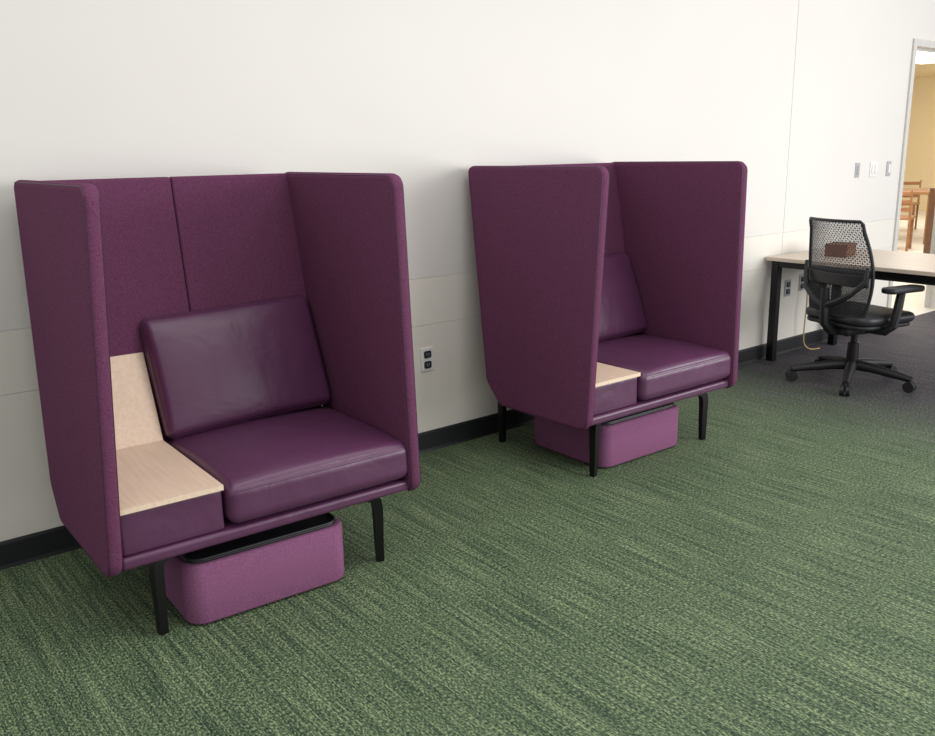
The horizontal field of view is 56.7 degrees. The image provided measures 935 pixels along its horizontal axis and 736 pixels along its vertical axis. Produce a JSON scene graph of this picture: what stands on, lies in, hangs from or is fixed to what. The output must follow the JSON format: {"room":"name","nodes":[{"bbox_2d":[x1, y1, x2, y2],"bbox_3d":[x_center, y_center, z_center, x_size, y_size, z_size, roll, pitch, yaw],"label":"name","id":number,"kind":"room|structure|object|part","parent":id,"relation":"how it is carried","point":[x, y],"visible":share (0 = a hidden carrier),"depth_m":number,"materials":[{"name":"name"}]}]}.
{"room":"office lounge area","nodes":[
{"label":"office lounge area","id":0,"kind":"room"},
{"bbox_2d":[0,210,934,735],"bbox_3d":[3.651,-0.851,9.107,23.000,0.051,15.000,-12,18,-37],"label":"floor","id":1,"kind":"structure","parent":0,"point":[771,573],"depth_m":2.77,"materials":[{"name":"carpet"}]},
{"bbox_2d":[14,172,420,635],"bbox_3d":[-0.824,0.042,2.938,1.076,1.350,0.852,-11,17,-36],"label":"armchair","id":2,"kind":"object","parent":1,"relation":"on","point":[219,359],"visible":1,"depth_m":2.97,"materials":[{"name":"purple fabric"}]},
{"bbox_3d":[-1.216,-0.005,2.624,0.101,1.094,0.852,-11,17,-36],"label":"panel","id":3,"kind":"part","parent":2,"relation":"part of","materials":[{"name":"purple fabric"}]},
{"bbox_3d":[-1.202,-0.126,3.018,0.479,1.040,0.198,-11,17,-36],"label":"panel","id":4,"kind":"part","parent":2,"relation":"part of","materials":[{"name":"purple fabric"}]},
{"bbox_3d":[-0.902,0.669,2.656,0.036,0.271,0.133,10,18,39],"label":"leg","id":5,"kind":"part","parent":2,"relation":"part of","materials":[{"name":"black metal"}]},
{"bbox_2d":[110,352,223,515],"bbox_3d":[-1.062,0.173,2.734,0.306,0.318,0.689,-11,17,-36],"label":"wood shelf","id":6,"kind":"object","parent":2,"relation":"attached to","point":[153,475],"depth_m":2.89,"materials":[{"name":"beige wood"}]},
{"bbox_2d":[120,491,223,555],"bbox_3d":[-1.032,0.399,2.755,0.303,0.132,0.580,-11,17,-36],"label":"shelf","id":7,"kind":"object","parent":2,"relation":"attached to","point":[153,523],"depth_m":2.52,"materials":[{"name":"purple fabric"}]},
{"bbox_2d":[139,296,330,438],"bbox_3d":[-0.841,-0.016,3.203,0.645,0.435,0.142,-13,-2,-35],"label":"cushion","id":8,"kind":"object","parent":2,"relation":"on","point":[210,369],"depth_m":3.13,"materials":[{"name":"purple leather"}]},
{"bbox_3d":[-0.821,-0.202,3.295,0.471,1.040,0.198,-11,17,-36],"label":"panel","id":9,"kind":"part","parent":2,"relation":"part of","materials":[{"name":"purple fabric"}]},
{"bbox_3d":[-0.778,0.428,2.978,0.975,0.038,0.630,-11,17,-36],"label":"seat frame","id":10,"kind":"part","parent":2,"relation":"part of","materials":[{"name":"purple fabric"}]},
{"bbox_2d":[166,406,407,522],"bbox_3d":[-0.637,0.303,3.028,0.655,0.172,0.615,-11,17,-36],"label":"seat cushion","id":11,"kind":"object","parent":2,"relation":"on","point":[276,465],"depth_m":2.87,"materials":[{"name":"purple leather"}]},
{"bbox_3d":[-0.435,-0.160,3.192,0.087,1.094,0.853,-11,17,-34],"label":"panel","id":12,"kind":"part","parent":2,"relation":"part of","materials":[{"name":"purple fabric"}]},
{"bbox_3d":[-0.363,0.561,3.048,0.133,0.271,0.036,-7,15,-23],"label":"leg","id":13,"kind":"part","parent":2,"relation":"part of","materials":[{"name":"black metal"}]},
{"bbox_2d":[147,512,343,623],"bbox_3d":[-0.769,0.613,2.978,0.550,0.220,0.500,-11,17,-35],"label":"storage bin","id":14,"kind":"object","parent":1,"relation":"on","point":[206,585],"visible":0.55,"depth_m":2.76,"materials":[{"name":"fabric"}]},
{"bbox_2d":[179,512,334,563],"bbox_3d":[-0.771,0.515,2.954,0.532,0.018,0.484,-12,18,-37],"label":"tray","id":15,"kind":"object","parent":14,"relation":"on","point":[323,525],"depth_m":2.78,"materials":[{"name":"black plastic"}]},
{"bbox_2d":[535,402,677,467],"bbox_3d":[0.677,0.273,4.242,0.550,0.220,0.500,-12,17,-36],"label":"storage bin","id":16,"kind":"object","parent":1,"relation":"on","point":[633,436],"visible":0.48,"depth_m":4.05,"materials":[{"name":"fabric"}]},
{"bbox_2d":[601,402,673,424],"bbox_3d":[0.675,0.175,4.217,0.521,0.018,0.472,-12,18,-37],"label":"tray","id":17,"kind":"object","parent":16,"relation":"on","point":[668,409],"depth_m":4.04,"materials":[{"name":"black plastic"}]},
{"bbox_2d":[468,161,747,476],"bbox_3d":[0.659,-0.288,4.155,1.076,1.350,0.852,-12,17,-37],"label":"armchair","id":18,"kind":"object","parent":1,"relation":"on","point":[608,291],"visible":1,"depth_m":3.99,"materials":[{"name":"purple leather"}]},
{"bbox_3d":[0.226,0.248,4.270,0.172,0.271,0.037,12,19,42],"label":"leg","id":19,"kind":"part","parent":18,"relation":"part of","materials":[{"name":"black metal"}]},
{"bbox_3d":[0.279,-0.454,4.228,0.479,1.040,0.198,-12,17,-37],"label":"panel","id":20,"kind":"part","parent":18,"relation":"part of","materials":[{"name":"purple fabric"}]},
{"bbox_3d":[0.273,-0.333,3.834,0.101,1.094,0.852,-12,17,-37],"label":"panel","id":21,"kind":"part","parent":18,"relation":"part of","materials":[{"name":"purple fabric"}]},
{"bbox_3d":[0.654,-0.531,4.512,0.471,1.040,0.198,-12,17,-37],"label":"panel","id":22,"kind":"part","parent":18,"relation":"part of","materials":[{"name":"purple fabric"}]},
{"bbox_3d":[0.589,0.340,3.872,0.036,0.271,0.133,10,18,38],"label":"leg","id":23,"kind":"part","parent":18,"relation":"part of","materials":[{"name":"black metal"}]},
{"bbox_2d":[594,377,636,415],"bbox_3d":[0.456,0.070,3.968,0.303,0.132,0.580,-12,17,-37],"label":"shelf","id":24,"kind":"object","parent":18,"relation":"attached to","point":[614,396],"depth_m":3.75,"materials":[{"name":"purple leather"}]},
{"bbox_2d":[595,362,640,386],"bbox_3d":[0.425,-0.155,3.947,0.306,0.318,0.689,-12,17,-37],"label":"wood shelf","id":25,"kind":"object","parent":18,"relation":"attached to","point":[606,375],"depth_m":3.78,"materials":[{"name":"beige wood"}]},
{"bbox_2d":[598,252,645,341],"bbox_3d":[0.637,-0.346,4.419,0.645,0.435,0.142,-13,-2,-36],"label":"cushion","id":26,"kind":"object","parent":18,"relation":"on","point":[623,297],"depth_m":4.47,"materials":[{"name":"purple leather"}]},
{"bbox_3d":[0.706,0.098,4.196,0.975,0.038,0.630,-12,17,-37],"label":"seat frame","id":27,"kind":"part","parent":18,"relation":"part of","materials":[{"name":"purple fabric"}]},
{"bbox_2d":[597,334,730,399],"bbox_3d":[0.845,-0.027,4.248,0.655,0.172,0.615,-12,17,-37],"label":"seat cushion","id":28,"kind":"object","parent":18,"relation":"on","point":[668,366],"depth_m":4.08,"materials":[{"name":"purple leather"}]},
{"bbox_3d":[1.042,-0.492,4.415,0.087,1.094,0.853,-11,17,-35],"label":"panel","id":29,"kind":"part","parent":18,"relation":"part of","materials":[{"name":"purple fabric"}]},
{"bbox_3d":[1.120,0.230,4.273,0.133,0.271,0.036,-7,15,-24],"label":"leg","id":30,"kind":"part","parent":18,"relation":"part of","materials":[{"name":"black metal"}]},
{"bbox_2d":[766,248,934,360],"bbox_3d":[2.907,-0.293,5.347,0.860,0.704,1.900,-11,17,-36],"label":"desk","id":31,"kind":"object","parent":1,"relation":"on","point":[897,266],"visible":0.67,"depth_m":5.61,"materials":[{"name":"laminate"}]},
{"bbox_3d":[2.061,-0.383,5.827,0.050,0.679,0.050,-11,17,-36],"label":"leg","id":32,"kind":"part","parent":31,"relation":"part of","materials":[{"name":"black metal"}]},
{"bbox_3d":[2.667,-0.505,6.270,0.050,0.679,0.050,-11,17,-36],"label":"leg","id":33,"kind":"part","parent":31,"relation":"part of","materials":[{"name":"black metal"}]},
{"bbox_2d":[825,242,855,257],"bbox_3d":[2.466,-0.784,5.729,0.146,0.080,0.206,10,18,39],"label":"cardboard box","id":34,"kind":"object","parent":31,"relation":"on","point":[832,242],"visible":0.3,"depth_m":5.66,"materials":[{"name":"brown cardboard"}]},
{"bbox_3d":[2.466,-0.814,5.721,0.146,0.018,0.206,10,18,39],"label":"lid","id":35,"kind":"part","parent":34,"relation":"part of","materials":[{"name":"brown cardboard"}]},
{"bbox_3d":[2.902,-0.591,5.274,0.800,0.042,1.840,-11,17,-36],"label":"frame rail","id":36,"kind":"part","parent":31,"relation":"part of","materials":[{"name":"black metal"}]},
{"bbox_2d":[785,217,924,395],"bbox_3d":[2.368,-0.406,5.219,0.722,1.004,0.757,-7,15,-23],"label":"chair","id":37,"kind":"object","parent":1,"relation":"on","point":[837,315],"visible":1,"depth_m":5.07,"materials":[{"name":"black plastic"}]},
{"bbox_3d":[2.163,-0.018,5.340,0.325,0.091,0.065,2,14,11],"label":"arm","id":38,"kind":"part","parent":37,"relation":"part of","materials":[{"name":"black plastic"}]},
{"bbox_3d":[2.327,-0.058,5.487,0.065,0.091,0.325,-3,14,-6],"label":"arm","id":39,"kind":"part","parent":37,"relation":"part of","materials":[{"name":"black plastic"}]},
{"bbox_3d":[2.140,-0.587,5.071,0.144,0.573,0.489,-7,15,-23],"label":"frame","id":40,"kind":"part","parent":37,"relation":"part of","materials":[{"name":"black plastic"}]},
{"bbox_3d":[2.258,0.029,5.142,0.065,0.091,0.325,7,16,28],"label":"arm","id":41,"kind":"part","parent":37,"relation":"part of","materials":[{"name":"black plastic"}]},
{"bbox_3d":[2.367,-0.330,5.235,0.470,0.060,0.500,-7,15,-23],"label":"seat","id":42,"kind":"part","parent":37,"relation":"part of","materials":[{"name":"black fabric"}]},
{"bbox_3d":[2.524,-0.034,5.379,0.325,0.091,0.065,-7,15,-23],"label":"arm","id":43,"kind":"part","parent":37,"relation":"part of","materials":[{"name":"black plastic"}]},
{"bbox_3d":[2.480,0.019,5.168,0.065,0.091,0.325,-14,19,-41],"label":"arm","id":44,"kind":"part","parent":37,"relation":"part of","materials":[{"name":"black plastic"}]},
{"bbox_3d":[2.418,-0.323,5.018,0.088,0.272,0.202,-10,17,-33],"label":"armrest post","id":45,"kind":"part","parent":37,"relation":"part of","materials":[{"name":"black plastic"}]},
{"bbox_2d":[900,190,914,250],"bbox_3d":[5.911,-2.045,11.943,0.420,0.822,0.473,8,16,31],"label":"wooden chair","id":46,"kind":"object","parent":1,"relation":"on","point":[910,218],"visible":0.51,"depth_m":11.72,"materials":[{"name":"brown wood"}]},
{"bbox_3d":[5.808,-2.149,11.752,0.360,0.055,0.018,8,16,31],"label":"rail","id":47,"kind":"part","parent":46,"relation":"part of","materials":[{"name":"brown wood"}]},
{"bbox_3d":[5.798,-2.243,11.716,0.360,0.055,0.018,8,16,31],"label":"rail","id":48,"kind":"part","parent":46,"relation":"part of","materials":[{"name":"brown wood"}]},
{"bbox_3d":[5.787,-2.346,11.676,0.360,0.055,0.018,8,16,31],"label":"rail","id":49,"kind":"part","parent":46,"relation":"part of","materials":[{"name":"brown wood"}]},
{"bbox_3d":[5.925,-2.079,11.958,0.420,0.035,0.420,8,16,31],"label":"seat","id":50,"kind":"part","parent":46,"relation":"part of","materials":[{"name":"brown wood"}]},
{"bbox_3d":[5.962,-1.984,11.694,0.031,0.822,0.092,8,16,31],"label":"leg","id":51,"kind":"part","parent":46,"relation":"part of","materials":[{"name":"brown wood"}]},
{"bbox_3d":[6.177,-1.873,12.067,0.040,0.420,0.040,8,16,31],"label":"leg","id":52,"kind":"part","parent":46,"relation":"part of","materials":[{"name":"brown wood"}]},
{"bbox_2d":[901,180,921,228],"bbox_3d":[7.459,-2.779,14.789,0.420,0.822,0.473,9,17,35],"label":"wooden chair","id":53,"kind":"object","parent":1,"relation":"on","point":[917,203],"visible":0.33,"depth_m":14.81,"materials":[{"name":"brown wood"}]},
{"bbox_3d":[7.443,-2.802,14.762,0.420,0.035,0.420,9,17,35],"label":"seat","id":54,"kind":"part","parent":53,"relation":"part of","materials":[{"name":"brown wood"}]},
{"bbox_3d":[7.581,-3.173,14.877,0.360,0.055,0.018,9,17,35],"label":"rail","id":55,"kind":"part","parent":53,"relation":"part of","materials":[{"name":"brown wood"}]},
{"bbox_3d":[7.716,-2.796,14.837,0.031,0.822,0.092,9,17,35],"label":"leg","id":56,"kind":"part","parent":53,"relation":"part of","materials":[{"name":"brown wood"}]},
{"bbox_2d":[903,188,929,243],"bbox_3d":[6.702,-2.334,13.201,0.800,0.750,1.300,8,17,33],"label":"wooden table","id":57,"kind":"object","parent":1,"relation":"on","point":[916,191],"visible":0.21,"depth_m":12.56,"materials":[{"name":"brown wood"}]},
{"bbox_3d":[6.663,-2.149,12.541,0.060,0.709,0.060,8,17,33],"label":"leg","id":58,"kind":"part","parent":57,"relation":"part of","materials":[{"name":"brown wood"}]},
{"bbox_2d":[923,188,934,253],"bbox_3d":[5.067,-1.454,9.335,0.200,0.959,0.180,-12,18,-37],"label":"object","id":59,"kind":"structure","parent":1,"relation":"on","point":[931,204],"depth_m":9.29,"materials":[{"name":"brown wood"}]},
{"bbox_2d":[0,0,934,541],"bbox_3d":[0.441,-1.211,4.467,12.500,3.000,0.120,-12,18,-37],"label":"wall","id":60,"kind":"structure","parent":0,"point":[801,93],"depth_m":4.04,"materials":[{"name":"white paint"}]},
{"bbox_2d":[0,329,843,569],"bbox_3d":[-0.486,0.419,3.988,9.940,0.100,0.016,-12,18,-37],"label":"baseboard","id":61,"kind":"structure","parent":60,"relation":"attached to","point":[28,548],"depth_m":4.28,"materials":[{"name":"black plastic"}]},
{"bbox_2d":[420,347,433,371],"bbox_3d":[-0.190,-0.041,4.128,0.072,0.115,0.015,-12,18,-37],"label":"wall outlet","id":62,"kind":"object","parent":60,"relation":"attached to","point":[426,353],"visible":1,"depth_m":4.12,"materials":[{"name":"white plastic"}]},
{"bbox_2d":[424,350,430,357],"bbox_3d":[-0.190,-0.064,4.120,0.040,0.034,0.006,-12,18,-37],"label":"socket","id":63,"kind":"object","parent":62,"relation":"attached to","point":[427,353],"depth_m":4.12,"materials":[{"name":"black plastic"}]},
{"bbox_2d":[424,361,431,368],"bbox_3d":[-0.189,-0.016,4.132,0.040,0.034,0.006,-12,18,-37],"label":"socket","id":64,"kind":"object","parent":62,"relation":"attached to","point":[427,364],"depth_m":4.13,"materials":[{"name":"black plastic"}]},
{"bbox_2d":[784,279,790,296],"bbox_3d":[2.222,-0.554,6.005,0.072,0.115,0.015,-12,18,-37],"label":"wall outlet","id":65,"kind":"object","parent":60,"relation":"attached to","point":[787,288],"visible":1,"depth_m":6.00,"materials":[{"name":"white plastic"}]},
{"bbox_2d":[798,274,803,290],"bbox_3d":[2.362,-0.603,6.110,0.072,0.115,0.015,-12,18,-37],"label":"wall outlet","id":66,"kind":"object","parent":60,"relation":"attached to","point":[801,277],"visible":0.77,"depth_m":6.10,"materials":[{"name":"white plastic"}]},
{"bbox_2d":[803,292,819,349],"bbox_3d":[2.441,-0.351,6.132,0.148,0.452,0.051,0,14,6],"label":"power cord","id":67,"kind":"object","parent":60,"relation":"hanging from","point":[806,292],"visible":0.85,"depth_m":6.14,"materials":[{"name":"beige plastic"}]},
{"bbox_2d":[854,163,859,177],"bbox_3d":[2.845,-1.442,6.317,0.060,0.105,0.012,-12,18,-37],"label":"light switch","id":68,"kind":"object","parent":60,"relation":"attached to","point":[857,166],"visible":1,"depth_m":6.31,"materials":[{"name":"grey plastic"}]},
{"bbox_2d":[869,162,877,176],"bbox_3d":[3.032,-1.481,6.463,0.112,0.110,0.012,-12,18,-37],"label":"light switch","id":69,"kind":"object","parent":60,"relation":"attached to","point":[873,165],"visible":1,"depth_m":6.45,"materials":[{"name":"white plastic"}]},
{"bbox_2d":[886,161,891,175],"bbox_3d":[3.211,-1.519,6.602,0.065,0.110,0.012,-12,18,-37],"label":"light switch","id":70,"kind":"object","parent":60,"relation":"attached to","point":[888,167],"visible":1,"depth_m":6.59,"materials":[{"name":"white plastic"}]},
{"bbox_2d":[886,38,934,307],"bbox_3d":[3.731,-1.509,7.125,1.060,2.180,0.155,-12,18,-37],"label":"door frame","id":71,"kind":"structure","parent":60,"relation":"in","point":[917,44],"depth_m":6.73,"materials":[{"name":"paint"}]},
{"bbox_2d":[901,77,934,210],"bbox_3d":[10.607,-4.661,18.031,0.100,2.800,8.860,-12,18,-37],"label":"wall","id":72,"kind":"structure","parent":0,"point":[920,155],"depth_m":18.81,"materials":[{"name":"beige paint"}]},
{"bbox_2d":[914,63,934,77],"bbox_3d":[4.979,-4.857,13.325,14.500,0.050,8.860,-12,18,-37],"label":"ceiling","id":73,"kind":"structure","parent":0,"point":[921,70],"depth_m":16.79,"materials":[{"name":"beige paint"}]},
{"bbox_2d":[916,51,934,63],"bbox_3d":[7.200,-4.929,13.671,2.400,0.058,1.200,-12,18,-37],"label":"ceiling light","id":74,"kind":"object","parent":73,"relation":"attached to","point":[922,57],"visible":0.19,"depth_m":13.70,"materials":[{"name":"paint"}]}
]}

